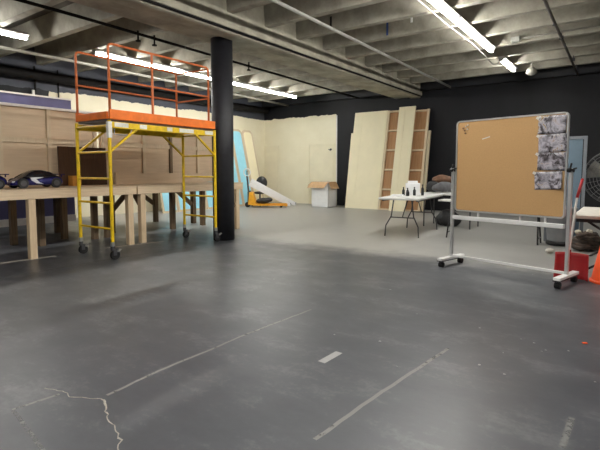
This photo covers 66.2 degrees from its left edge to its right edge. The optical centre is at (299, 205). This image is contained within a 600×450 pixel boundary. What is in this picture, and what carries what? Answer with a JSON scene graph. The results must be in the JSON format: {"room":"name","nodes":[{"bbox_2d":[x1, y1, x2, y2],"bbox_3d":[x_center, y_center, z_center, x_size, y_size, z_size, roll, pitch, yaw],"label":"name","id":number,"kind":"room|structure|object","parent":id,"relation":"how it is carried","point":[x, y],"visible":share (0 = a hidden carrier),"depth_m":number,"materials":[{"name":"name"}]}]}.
{"room":"workshop","nodes":[
{"label":"workshop","id":0,"kind":"room"},
{"bbox_2d":[0,47,264,217],"bbox_3d":[-7.071,-1.680,10.534,0.300,4.220,19.000,3,5,36],"label":"wall","id":1,"kind":"structure","parent":0,"point":[92,100],"depth_m":12.84,"materials":[{"name":"beige paint"}]},
{"bbox_2d":[33,66,36,94],"bbox_3d":[-6.380,-1.490,11.186,0.044,3.740,0.044,3,5,36],"label":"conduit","id":2,"kind":"object","parent":1,"relation":"attached to","point":[33,66],"visible":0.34,"depth_m":11.06,"materials":[{"name":"black metal"}]},
{"bbox_2d":[0,65,268,113],"bbox_3d":[-6.812,-3.042,10.241,0.320,0.300,18.801,3,5,36],"label":"drain pipe","id":3,"kind":"object","parent":1,"relation":"attached to","point":[4,70],"visible":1,"depth_m":12.16,"materials":[{"name":"black metal"}]},
{"bbox_2d":[0,202,599,449],"bbox_3d":[-0.131,0.909,5.726,17.400,0.202,19.600,3,5,36],"label":"floor","id":4,"kind":"structure","parent":0,"point":[82,333],"depth_m":3.38,"materials":[{"name":"paint"}]},
{"bbox_2d":[11,411,44,449],"bbox_3d":[-1.293,1.081,2.197,0.563,0.001,0.110,3,5,36],"label":"tape","id":5,"kind":"object","parent":4,"relation":"on","point":[23,421],"visible":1,"depth_m":2.19,"materials":[{"name":"grey plastic"}]},
{"bbox_2d":[0,256,55,263],"bbox_3d":[-3.840,0.756,6.383,0.180,0.001,0.859,3,5,36],"label":"tape","id":6,"kind":"object","parent":4,"relation":"on","point":[47,256],"visible":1,"depth_m":6.36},
{"bbox_2d":[12,394,59,409],"bbox_3d":[-1.423,1.059,2.487,0.050,0.001,0.233,3,5,36],"label":"tape","id":7,"kind":"object","parent":4,"relation":"on","point":[56,394],"visible":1,"depth_m":2.49,"materials":[{"name":"grey plastic"}]},
{"bbox_2d":[0,90,75,226],"bbox_3d":[-5.895,-0.769,8.427,0.235,2.730,3.450,3,5,36],"label":"wall panel","id":8,"kind":"object","parent":4,"relation":"on","point":[5,96],"visible":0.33,"depth_m":9.04,"materials":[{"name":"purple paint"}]},
{"bbox_2d":[0,185,136,259],"bbox_3d":[-3.965,0.207,7.119,1.250,0.985,2.465,3,5,36],"label":"worktable","id":9,"kind":"object","parent":4,"relation":"on","point":[35,210],"visible":0.94,"depth_m":7.04,"materials":[{"name":"brown wood"}]},
{"bbox_2d":[0,174,8,188],"bbox_3d":[-4.430,-0.361,6.298,0.359,0.271,0.703,3,5,36],"label":"toy car","id":10,"kind":"object","parent":9,"relation":"on","point":[3,181],"visible":1,"depth_m":6.42,"materials":[{"name":"blue metal"}]},
{"bbox_2d":[6,170,64,187],"bbox_3d":[-3.949,-0.402,6.863,0.359,0.266,0.743,3,5,36],"label":"toy car","id":11,"kind":"object","parent":9,"relation":"on","point":[31,177],"visible":0.95,"depth_m":6.75,"materials":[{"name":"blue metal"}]},
{"bbox_2d":[0,102,96,186],"bbox_3d":[-4.359,-0.953,7.341,0.072,1.295,2.410,3,5,36],"label":"panel","id":12,"kind":"object","parent":9,"relation":"on","point":[30,135],"visible":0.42,"depth_m":7.44,"materials":[{"name":"beige wood"}]},
{"bbox_2d":[68,176,81,185],"bbox_3d":[-3.763,-0.417,7.688,0.140,0.170,0.150,3,5,36],"label":"box","id":13,"kind":"object","parent":9,"relation":"on","point":[72,180],"visible":0.83,"depth_m":7.62,"materials":[{"name":"cardboard"}]},
{"bbox_2d":[57,146,106,185],"bbox_3d":[-3.780,-0.688,8.025,0.040,0.660,0.860,3,5,36],"label":"board","id":14,"kind":"object","parent":9,"relation":"on","point":[91,165],"visible":0.71,"depth_m":8.03,"materials":[{"name":"brown wood"}]},
{"bbox_2d":[6,246,192,277],"bbox_3d":[-2.638,0.754,6.411,0.145,0.001,3.001,3,5,36],"label":"tape","id":15,"kind":"object","parent":4,"relation":"on","point":[191,246],"visible":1,"depth_m":6.73,"materials":[{"name":"grey"}]},
{"bbox_2d":[8,191,195,244],"bbox_3d":[-4.038,0.063,9.530,1.150,0.900,4.100,3,5,36],"label":"worktable","id":16,"kind":"object","parent":4,"relation":"on","point":[60,211],"visible":0.35,"depth_m":8.39,"materials":[{"name":"brown wood"}]},
{"bbox_2d":[106,241,164,247],"bbox_3d":[-2.760,0.652,7.727,0.269,0.001,1.016,3,5,36],"label":"tape","id":17,"kind":"object","parent":4,"relation":"on","point":[158,241],"visible":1,"depth_m":7.73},
{"bbox_2d":[74,43,221,259],"bbox_3d":[-2.343,-0.812,7.380,0.880,2.977,2.139,3,5,34],"label":"scaffold","id":18,"kind":"object","parent":4,"relation":"on","point":[121,122],"visible":1,"depth_m":6.84,"materials":[{"name":"metal"}]},
{"bbox_2d":[159,193,178,212],"bbox_3d":[-4.058,-1.158,13.627,0.663,2.718,0.560,3,5,36],"label":"leaning panel","id":19,"kind":"object","parent":4,"relation":"on","point":[164,197],"visible":0.06,"depth_m":13.44,"materials":[{"name":"blue wood"}]},
{"bbox_2d":[103,182,242,242],"bbox_3d":[-2.479,0.047,9.179,1.250,0.985,2.605,3,5,36],"label":"worktable","id":20,"kind":"object","parent":4,"relation":"on","point":[171,188],"visible":0.77,"depth_m":8.52,"materials":[{"name":"brown wood"}]},
{"bbox_2d":[98,132,212,183],"bbox_3d":[-2.799,-1.101,9.504,0.072,1.255,2.850,3,5,36],"label":"panel","id":21,"kind":"object","parent":20,"relation":"on","point":[137,153],"visible":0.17,"depth_m":9.37,"materials":[{"name":"beige wood"}]},
{"bbox_2d":[114,172,202,183],"bbox_3d":[-2.780,-0.570,9.346,0.070,0.220,2.150,3,5,36],"label":"board","id":22,"kind":"object","parent":20,"relation":"on","point":[119,178],"visible":0.89,"depth_m":9.16,"materials":[{"name":"beige wood"}]},
{"bbox_2d":[176,192,190,211],"bbox_3d":[-3.725,-1.194,14.088,0.663,2.718,0.560,3,5,36],"label":"leaning panel","id":23,"kind":"object","parent":4,"relation":"on","point":[179,199],"visible":0.04,"depth_m":13.89,"materials":[{"name":"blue wood"}]},
{"bbox_2d":[196,191,206,209],"bbox_3d":[-3.392,-1.230,14.549,0.663,2.718,0.560,3,5,36],"label":"leaning panel","id":24,"kind":"object","parent":4,"relation":"on","point":[197,192],"visible":0.03,"depth_m":14.44,"materials":[{"name":"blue wood"}]},
{"bbox_2d":[106,309,310,394],"bbox_3d":[-0.497,0.992,3.351,0.080,0.001,1.965,3,5,36],"label":"tape","id":25,"kind":"object","parent":4,"relation":"on","point":[310,309],"visible":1,"depth_m":3.10,"materials":[{"name":"grey"}]},
{"bbox_2d":[205,181,212,208],"bbox_3d":[-3.059,-1.265,15.010,0.663,2.718,0.560,3,5,36],"label":"leaning panel","id":26,"kind":"object","parent":4,"relation":"on","point":[209,200],"visible":0.03,"depth_m":14.83,"materials":[{"name":"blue wood"}]},
{"bbox_2d":[210,37,234,240],"bbox_3d":[-1.378,-1.154,8.208,0.380,3.530,0.380,3,5,36],"label":"support column","id":27,"kind":"structure","parent":4,"relation":"on","point":[221,48],"depth_m":8.05,"materials":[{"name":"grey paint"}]},
{"bbox_2d":[234,153,243,205],"bbox_3d":[-2.393,-1.337,15.933,0.663,2.718,0.560,3,5,36],"label":"leaning panel","id":28,"kind":"object","parent":4,"relation":"on","point":[236,177],"visible":0.04,"depth_m":16.04,"materials":[{"name":"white wood"}]},
{"bbox_2d":[233,129,251,205],"bbox_3d":[-2.061,-1.373,16.394,0.663,2.718,0.560,3,5,36],"label":"leaning panel","id":29,"kind":"object","parent":4,"relation":"on","point":[239,150],"visible":0.64,"depth_m":16.36,"materials":[{"name":"blue wood"}]},
{"bbox_2d":[241,130,263,199],"bbox_3d":[-1.728,-1.409,16.855,0.663,2.718,0.560,3,5,36],"label":"leaning panel","id":30,"kind":"object","parent":4,"relation":"on","point":[247,136],"visible":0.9,"depth_m":16.84,"materials":[{"name":"brown wood"}]},
{"bbox_2d":[252,176,266,205],"bbox_3d":[-1.371,-0.508,16.039,0.546,1.031,0.591,1,5,12],"label":"office chair","id":31,"kind":"object","parent":4,"relation":"on","point":[261,179],"visible":0.39,"depth_m":16.18,"materials":[{"name":"black plastic"}]},
{"bbox_2d":[243,168,287,207],"bbox_3d":[-1.167,-0.609,15.487,1.478,1.318,0.590,0,4,0],"label":"jack","id":32,"kind":"object","parent":4,"relation":"on","point":[251,195],"visible":1,"depth_m":15.28,"materials":[{"name":"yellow metal"}]},
{"bbox_2d":[256,197,272,203],"bbox_3d":[-1.197,-0.172,15.471,0.546,0.206,0.294,0,4,0],"label":"bag","id":33,"kind":"object","parent":32,"relation":"on","point":[261,200],"visible":1,"depth_m":15.37,"materials":[{"name":"grey fabric"}]},
{"bbox_2d":[249,182,290,205],"bbox_3d":[-1.021,-0.382,15.811,1.491,0.857,0.042,-1,5,-14],"label":"plank","id":34,"kind":"object","parent":4,"relation":"on","point":[252,185],"visible":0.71,"depth_m":15.77,"materials":[{"name":"white wood"}]},
{"bbox_2d":[250,179,295,205],"bbox_3d":[-0.916,-0.460,16.038,1.634,0.976,0.040,-1,5,-14],"label":"plank","id":35,"kind":"object","parent":4,"relation":"on","point":[253,181],"visible":0.82,"depth_m":16.00,"materials":[{"name":"white wood"}]},
{"bbox_2d":[307,182,338,206],"bbox_3d":[0.800,-0.395,15.759,0.960,0.848,0.750,3,5,36],"label":"cardboard box","id":36,"kind":"object","parent":4,"relation":"on","point":[323,193],"visible":1,"depth_m":15.53,"materials":[{"name":"white cardboard"}]},
{"bbox_2d":[319,351,341,362],"bbox_3d":[0.204,1.012,3.076,0.065,0.001,0.213,3,5,36],"label":"scrap","id":37,"kind":"object","parent":4,"relation":"on","point":[335,354],"visible":1,"depth_m":3.07,"materials":[{"name":"white paper"}]},
{"bbox_2d":[345,133,352,203],"bbox_3d":[2.098,-1.187,15.359,1.090,2.510,0.459,3,5,36],"label":"leaning panel","id":38,"kind":"object","parent":4,"relation":"on","point":[351,133],"visible":0.16,"depth_m":15.66,"materials":[{"name":"beige paint"}]},
{"bbox_2d":[345,110,387,208],"bbox_3d":[2.182,-1.502,15.101,1.180,3.182,0.699,3,5,36],"label":"leaning panel","id":39,"kind":"object","parent":4,"relation":"on","point":[369,131],"visible":0.98,"depth_m":15.06,"materials":[{"name":"beige paint"}]},
{"bbox_2d":[313,348,448,439],"bbox_3d":[0.555,1.043,2.684,0.175,0.001,1.461,3,5,36],"label":"tape","id":40,"kind":"object","parent":4,"relation":"on","point":[360,406],"visible":1,"depth_m":2.52,"materials":[{"name":"grey plastic"}]},
{"bbox_2d":[377,110,398,209],"bbox_3d":[2.939,-1.451,14.528,0.680,3.174,0.728,3,5,36],"label":"leaning panel","id":41,"kind":"object","parent":4,"relation":"on","point":[392,116],"visible":0.6,"depth_m":14.64,"materials":[{"name":"brown wood"}]},
{"bbox_2d":[389,106,415,211],"bbox_3d":[3.159,-1.456,14.190,0.530,3.233,0.756,3,5,36],"label":"leaning panel","id":42,"kind":"object","parent":4,"relation":"on","point":[406,118],"visible":0.89,"depth_m":14.17,"materials":[{"name":"beige paint"}]},
{"bbox_2d":[378,193,442,237],"bbox_3d":[2.248,0.167,9.191,0.770,0.746,1.840,3,5,30],"label":"folding table","id":43,"kind":"object","parent":4,"relation":"on","point":[426,196],"visible":0.96,"depth_m":8.71,"materials":[{"name":"white plastic"}]},
{"bbox_2d":[405,181,419,194],"bbox_3d":[2.288,-0.362,9.343,0.280,0.285,0.140,1,5,10],"label":"carton","id":44,"kind":"object","parent":43,"relation":"on","point":[410,185],"visible":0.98,"depth_m":9.28,"materials":[{"name":"white cardboard"}]},
{"bbox_2d":[406,109,429,211],"bbox_3d":[3.562,-1.398,14.095,0.560,3.134,0.708,3,5,36],"label":"leaning panel","id":45,"kind":"object","parent":4,"relation":"on","point":[421,126],"visible":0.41,"depth_m":14.10,"materials":[{"name":"brown wood"}]},
{"bbox_2d":[421,130,430,210],"bbox_3d":[3.661,-1.076,14.190,0.560,2.471,0.499,3,5,36],"label":"leaning panel","id":46,"kind":"object","parent":4,"relation":"on","point":[429,131],"visible":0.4,"depth_m":14.04,"materials":[{"name":"beige paint"}]},
{"bbox_2d":[435,209,461,226],"bbox_3d":[3.307,0.272,10.273,0.572,0.386,0.426,2,5,24],"label":"bag","id":47,"kind":"object","parent":4,"relation":"on","point":[442,217],"visible":0.62,"depth_m":10.15,"materials":[{"name":"black fabric"}]},
{"bbox_2d":[423,192,478,229],"bbox_3d":[3.356,0.086,10.214,1.150,0.748,0.780,3,5,36],"label":"folding table","id":48,"kind":"object","parent":4,"relation":"on","point":[443,193],"visible":0.44,"depth_m":10.24,"materials":[{"name":"white plastic"}]},
{"bbox_2d":[426,181,437,191],"bbox_3d":[3.045,-0.440,10.366,0.386,0.253,0.312,1,5,13],"label":"bag","id":49,"kind":"object","parent":48,"relation":"on","point":[430,184],"visible":0.46,"depth_m":10.29,"materials":[{"name":"grey fabric"}]},
{"bbox_2d":[432,175,450,182],"bbox_3d":[3.208,-0.595,10.367,0.447,0.210,0.218,1,5,13],"label":"holdall","id":50,"kind":"object","parent":49,"relation":"on","point":[440,178],"visible":0.7,"depth_m":10.28,"materials":[{"name":"brown fabric"}]},
{"bbox_2d":[432,182,450,191],"bbox_3d":[3.168,-0.414,10.070,0.538,0.229,0.263,1,5,13],"label":"sack","id":51,"kind":"object","parent":48,"relation":"on","point":[441,186],"visible":0.83,"depth_m":9.99,"materials":[{"name":"grey fabric"}]},
{"bbox_2d":[438,199,540,244],"bbox_3d":[3.428,0.268,8.199,1.860,0.703,0.347,3,5,36],"label":"table","id":52,"kind":"object","parent":4,"relation":"on","point":[446,200],"visible":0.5,"depth_m":7.90,"materials":[{"name":"white plastic"}]},
{"bbox_2d":[437,112,578,288],"bbox_3d":[2.458,-0.109,5.457,0.544,1.872,1.510,-4,6,-40],"label":"cork board","id":53,"kind":"object","parent":4,"relation":"on","point":[493,174],"visible":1,"depth_m":5.44,"materials":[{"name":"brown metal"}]},
{"bbox_2d":[453,215,564,228],"bbox_3d":[2.430,0.186,5.481,0.050,0.050,1.332,-4,6,-40],"label":"tray","id":54,"kind":"object","parent":53,"relation":"on","point":[482,219],"depth_m":5.39,"materials":[{"name":"white metal"}]},
{"bbox_2d":[532,171,561,189],"bbox_3d":[2.720,-0.279,5.078,0.036,0.212,0.323,-4,6,-40],"label":"print","id":55,"kind":"object","parent":53,"relation":"attached to","point":[549,179],"visible":1,"depth_m":5.08,"materials":[{"name":"grey paper"}]},
{"bbox_2d":[535,152,565,170],"bbox_3d":[2.744,-0.487,5.052,0.008,0.204,0.320,-4,6,-40],"label":"print","id":56,"kind":"object","parent":53,"relation":"attached to","point":[546,160],"visible":1,"depth_m":5.03,"materials":[{"name":"grey paper"}]},
{"bbox_2d":[536,133,566,152],"bbox_3d":[2.745,-0.686,5.030,0.008,0.207,0.321,-4,6,-40],"label":"print","id":57,"kind":"object","parent":53,"relation":"attached to","point":[557,142],"visible":1,"depth_m":5.01,"materials":[{"name":"grey paper"}]},
{"bbox_2d":[536,114,566,133],"bbox_3d":[2.735,-0.886,5.019,0.008,0.204,0.320,-4,6,-40],"label":"print","id":58,"kind":"object","parent":53,"relation":"attached to","point":[549,124],"visible":1,"depth_m":5.01,"materials":[{"name":"grey paper"}]},
{"bbox_2d":[545,248,553,252],"bbox_3d":[3.756,0.677,6.919,0.117,0.080,0.100,3,5,36],"label":"ball","id":59,"kind":"object","parent":4,"relation":"on","point":[548,250],"visible":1,"depth_m":6.89,"materials":[{"name":"fabric"}]},
{"bbox_2d":[546,207,577,246],"bbox_3d":[4.338,0.343,7.671,0.500,0.630,0.500,3,5,36],"label":"waste bin","id":60,"kind":"object","parent":4,"relation":"on","point":[555,236],"visible":0.41,"depth_m":7.53,"materials":[{"name":"grey plastic"}]},
{"bbox_2d":[543,136,587,240],"bbox_3d":[4.560,-0.273,7.915,0.590,1.820,0.043,3,4,36],"label":"panel","id":61,"kind":"object","parent":4,"relation":"on","point":[575,142],"visible":0.35,"depth_m":7.79,"materials":[{"name":"blue"}]},
{"bbox_2d":[558,417,574,447],"bbox_3d":[1.279,1.081,2.201,0.040,0.001,0.321,3,5,36],"label":"tape","id":62,"kind":"object","parent":4,"relation":"on","point":[564,440],"visible":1,"depth_m":2.18,"materials":[{"name":"grey plastic"}]},
{"bbox_2d":[553,178,588,281],"bbox_3d":[3.271,0.251,5.463,0.345,1.144,0.665,3,5,36],"label":"shovel","id":63,"kind":"object","parent":4,"relation":"on","point":[579,262],"visible":0.79,"depth_m":5.32,"materials":[{"name":"red plastic"}]},
{"bbox_2d":[571,229,599,250],"bbox_3d":[4.442,0.530,7.089,0.492,0.369,0.416,3,5,36],"label":"basket","id":64,"kind":"object","parent":4,"relation":"on","point":[588,239],"visible":1,"depth_m":6.98,"materials":[{"name":"brown wicker"}]},
{"bbox_2d":[575,207,599,268],"bbox_3d":[4.237,0.448,5.855,1.220,0.721,1.500,3,5,36],"label":"folding table","id":65,"kind":"object","parent":4,"relation":"on","point":[591,215],"visible":0.75,"depth_m":5.57,"materials":[{"name":"white plastic"}]},
{"bbox_2d":[580,153,599,208],"bbox_3d":[5.295,-0.148,7.782,1.016,1.590,0.520,3,5,32],"label":"fan","id":66,"kind":"object","parent":4,"relation":"on","point":[593,171],"visible":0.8,"depth_m":7.83,"materials":[{"name":"black metal"}]},
{"bbox_2d":[585,153,599,200],"bbox_3d":[5.205,-0.470,7.610,0.921,0.921,0.051,3,5,32],"label":"grille","id":67,"kind":"object","parent":66,"relation":"attached to","point":[594,157],"depth_m":7.78,"materials":[{"name":"metal"}]},
{"bbox_2d":[589,247,599,284],"bbox_3d":[3.477,0.408,5.085,0.450,0.900,0.450,3,5,36],"label":"traffic cone","id":68,"kind":"object","parent":4,"relation":"on","point":[595,278],"visible":1,"depth_m":5.11,"materials":[{"name":"orange plastic"}]},
{"bbox_2d":[0,0,599,101],"bbox_3d":[-0.131,-3.283,5.401,17.400,0.630,19.600,3,5,36],"label":"ceiling","id":69,"kind":"structure","parent":0,"point":[426,44],"depth_m":9.32,"materials":[{"name":"concrete"}]},
{"bbox_2d":[0,27,29,39],"bbox_3d":[-5.802,-3.083,7.643,0.170,0.114,2.400,3,5,36],"label":"strip light","id":70,"kind":"object","parent":69,"relation":"attached to","point":[3,31],"visible":1,"depth_m":8.39,"materials":[{"name":"white plastic"}]},
{"bbox_2d":[92,49,185,72],"bbox_3d":[-3.638,-3.317,10.660,0.170,0.114,2.400,3,5,36],"label":"strip light","id":71,"kind":"object","parent":69,"relation":"attached to","point":[98,52],"visible":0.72,"depth_m":10.46,"materials":[{"name":"white plastic"}]},
{"bbox_2d":[185,69,210,79],"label":"strip light","id":72,"kind":"object","parent":69,"relation":"attached to","point":[204,75],"depth_m":11.99,"materials":[{"name":"white plastic"}]},
{"bbox_2d":[233,80,249,87],"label":"strip light","id":73,"kind":"object","parent":69,"relation":"attached to","point":[238,83],"depth_m":13.30,"materials":[{"name":"white plastic"}]},
{"bbox_2d":[68,0,421,98],"bbox_3d":[-2.112,-3.141,6.841,0.880,0.735,19.000,3,5,36],"label":"ceiling beam","id":74,"kind":"structure","parent":69,"relation":"attached to","point":[251,22],"depth_m":8.22,"materials":[{"name":"concrete"}]},
{"bbox_2d":[142,0,420,95],"bbox_3d":[-1.775,-2.806,6.624,0.040,0.040,18.800,3,5,36],"label":"cable","id":75,"kind":"object","parent":74,"relation":"attached to","point":[148,1],"visible":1,"depth_m":8.01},
{"bbox_2d":[249,84,297,97],"bbox_3d":[-0.843,-3.623,14.600,0.170,0.114,2.400,3,5,36],"label":"strip light","id":76,"kind":"object","parent":69,"relation":"attached to","point":[251,86],"visible":0.95,"depth_m":14.49,"materials":[{"name":"white plastic"}]},
{"bbox_2d":[270,0,450,87],"bbox_3d":[-0.898,-2.922,5.982,0.127,0.056,18.802,3,5,35],"label":"conduit","id":77,"kind":"object","parent":69,"relation":"attached to","point":[278,2],"visible":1,"depth_m":8.38,"materials":[{"name":"grey metal"}]},
{"bbox_2d":[428,0,459,21],"bbox_3d":[1.850,-3.001,6.587,0.170,0.114,2.400,3,5,36],"label":"strip light","id":78,"kind":"object","parent":69,"relation":"attached to","point":[441,5],"visible":1,"depth_m":7.08,"materials":[{"name":"white plastic"}]},
{"bbox_2d":[453,16,495,52],"bbox_3d":[3.264,-3.153,8.546,0.170,0.114,2.400,3,5,36],"label":"strip light","id":79,"kind":"object","parent":69,"relation":"attached to","point":[462,23],"visible":0.85,"depth_m":8.35,"materials":[{"name":"white plastic"}]},
{"bbox_2d":[497,56,516,71],"bbox_3d":[4.900,-3.331,10.848,0.170,0.114,1.360,3,5,36],"label":"strip light","id":80,"kind":"object","parent":69,"relation":"attached to","point":[502,59],"visible":1,"depth_m":10.68,"materials":[{"name":"white plastic"}]},
{"bbox_2d":[418,0,499,64],"bbox_3d":[2.869,-3.051,8.300,0.135,0.220,5.168,3,6,37],"label":"power cable","id":81,"kind":"object","parent":80,"relation":"hanging from","point":[418,0],"visible":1,"depth_m":8.13,"materials":[{"name":"white plastic"}]},
{"bbox_2d":[526,63,536,74],"bbox_3d":[5.539,-3.260,11.015,0.245,0.305,0.226,3,5,36],"label":"ceiling fitting","id":82,"kind":"object","parent":69,"relation":"attached to","point":[531,70],"visible":1,"depth_m":10.94,"materials":[{"name":"white metal"}]},
{"bbox_2d":[511,25,599,42],"bbox_3d":[7.066,-3.156,7.184,6.980,0.092,0.118,3,5,36],"label":"conduit","id":83,"kind":"object","parent":69,"relation":"attached to","point":[513,39],"visible":1,"depth_m":8.88,"materials":[{"name":"grey metal"}]},
{"bbox_2d":[542,0,578,75],"bbox_3d":[1.784,-2.782,4.119,0.105,0.150,18.903,3,5,35],"label":"pipe","id":84,"kind":"object","parent":69,"relation":"hanging from","point":[561,37],"visible":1,"depth_m":8.34,"materials":[{"name":"grey metal"}]},
{"bbox_2d":[264,73,599,214],"bbox_3d":[5.505,-1.900,13.364,17.400,4.220,0.300,3,5,36],"label":"wall","id":85,"kind":"structure","parent":0,"point":[293,128],"depth_m":14.08,"materials":[{"name":"black paint"}]},
{"bbox_2d":[0,45,288,105],"bbox_3d":[-5.710,-3.150,9.439,0.273,0.070,18.805,3,5,35],"label":"conduit","id":86,"kind":"object","parent":85,"relation":"attached to","point":[1,47],"visible":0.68,"depth_m":11.06,"materials":[{"name":"grey metal"}]},
{"bbox_2d":[14,0,359,98],"bbox_3d":[-3.256,-2.988,7.681,0.231,0.190,18.806,3,5,34],"label":"pipe","id":87,"kind":"object","parent":85,"relation":"attached to","point":[137,33],"visible":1,"depth_m":8.31,"materials":[{"name":"metal"}]},
{"bbox_2d":[265,145,278,201],"bbox_3d":[-1.107,-1.239,17.972,0.700,2.190,0.050,3,5,36],"label":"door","id":88,"kind":"structure","parent":85,"relation":"in","point":[271,152],"depth_m":17.95,"materials":[{"name":"beige paint"}]},
{"bbox_2d":[309,143,334,203],"bbox_3d":[0.755,-1.135,16.625,1.100,2.190,0.068,3,5,36],"label":"door","id":89,"kind":"structure","parent":85,"relation":"in","point":[321,156],"depth_m":16.62,"materials":[{"name":"beige paint"}]},
{"bbox_2d":[262,89,382,107],"bbox_3d":[0.793,-3.975,16.320,5.520,0.540,0.160,3,5,36],"label":"trim","id":90,"kind":"structure","parent":85,"relation":"attached to","point":[363,93],"depth_m":16.27,"materials":[{"name":"black paint"}]},
{"bbox_2d":[336,115,336,204],"bbox_3d":[1.288,-1.591,16.234,0.040,3.160,0.020,3,5,36],"label":"trim","id":91,"kind":"structure","parent":85,"relation":"attached to","point":[336,115],"depth_m":16.21,"materials":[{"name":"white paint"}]},
{"bbox_2d":[420,63,599,90],"bbox_3d":[7.968,-3.575,11.172,10.400,0.540,0.160,3,5,36],"label":"trim","id":92,"kind":"structure","parent":85,"relation":"attached to","point":[593,68],"depth_m":12.63,"materials":[{"name":"black paint"}]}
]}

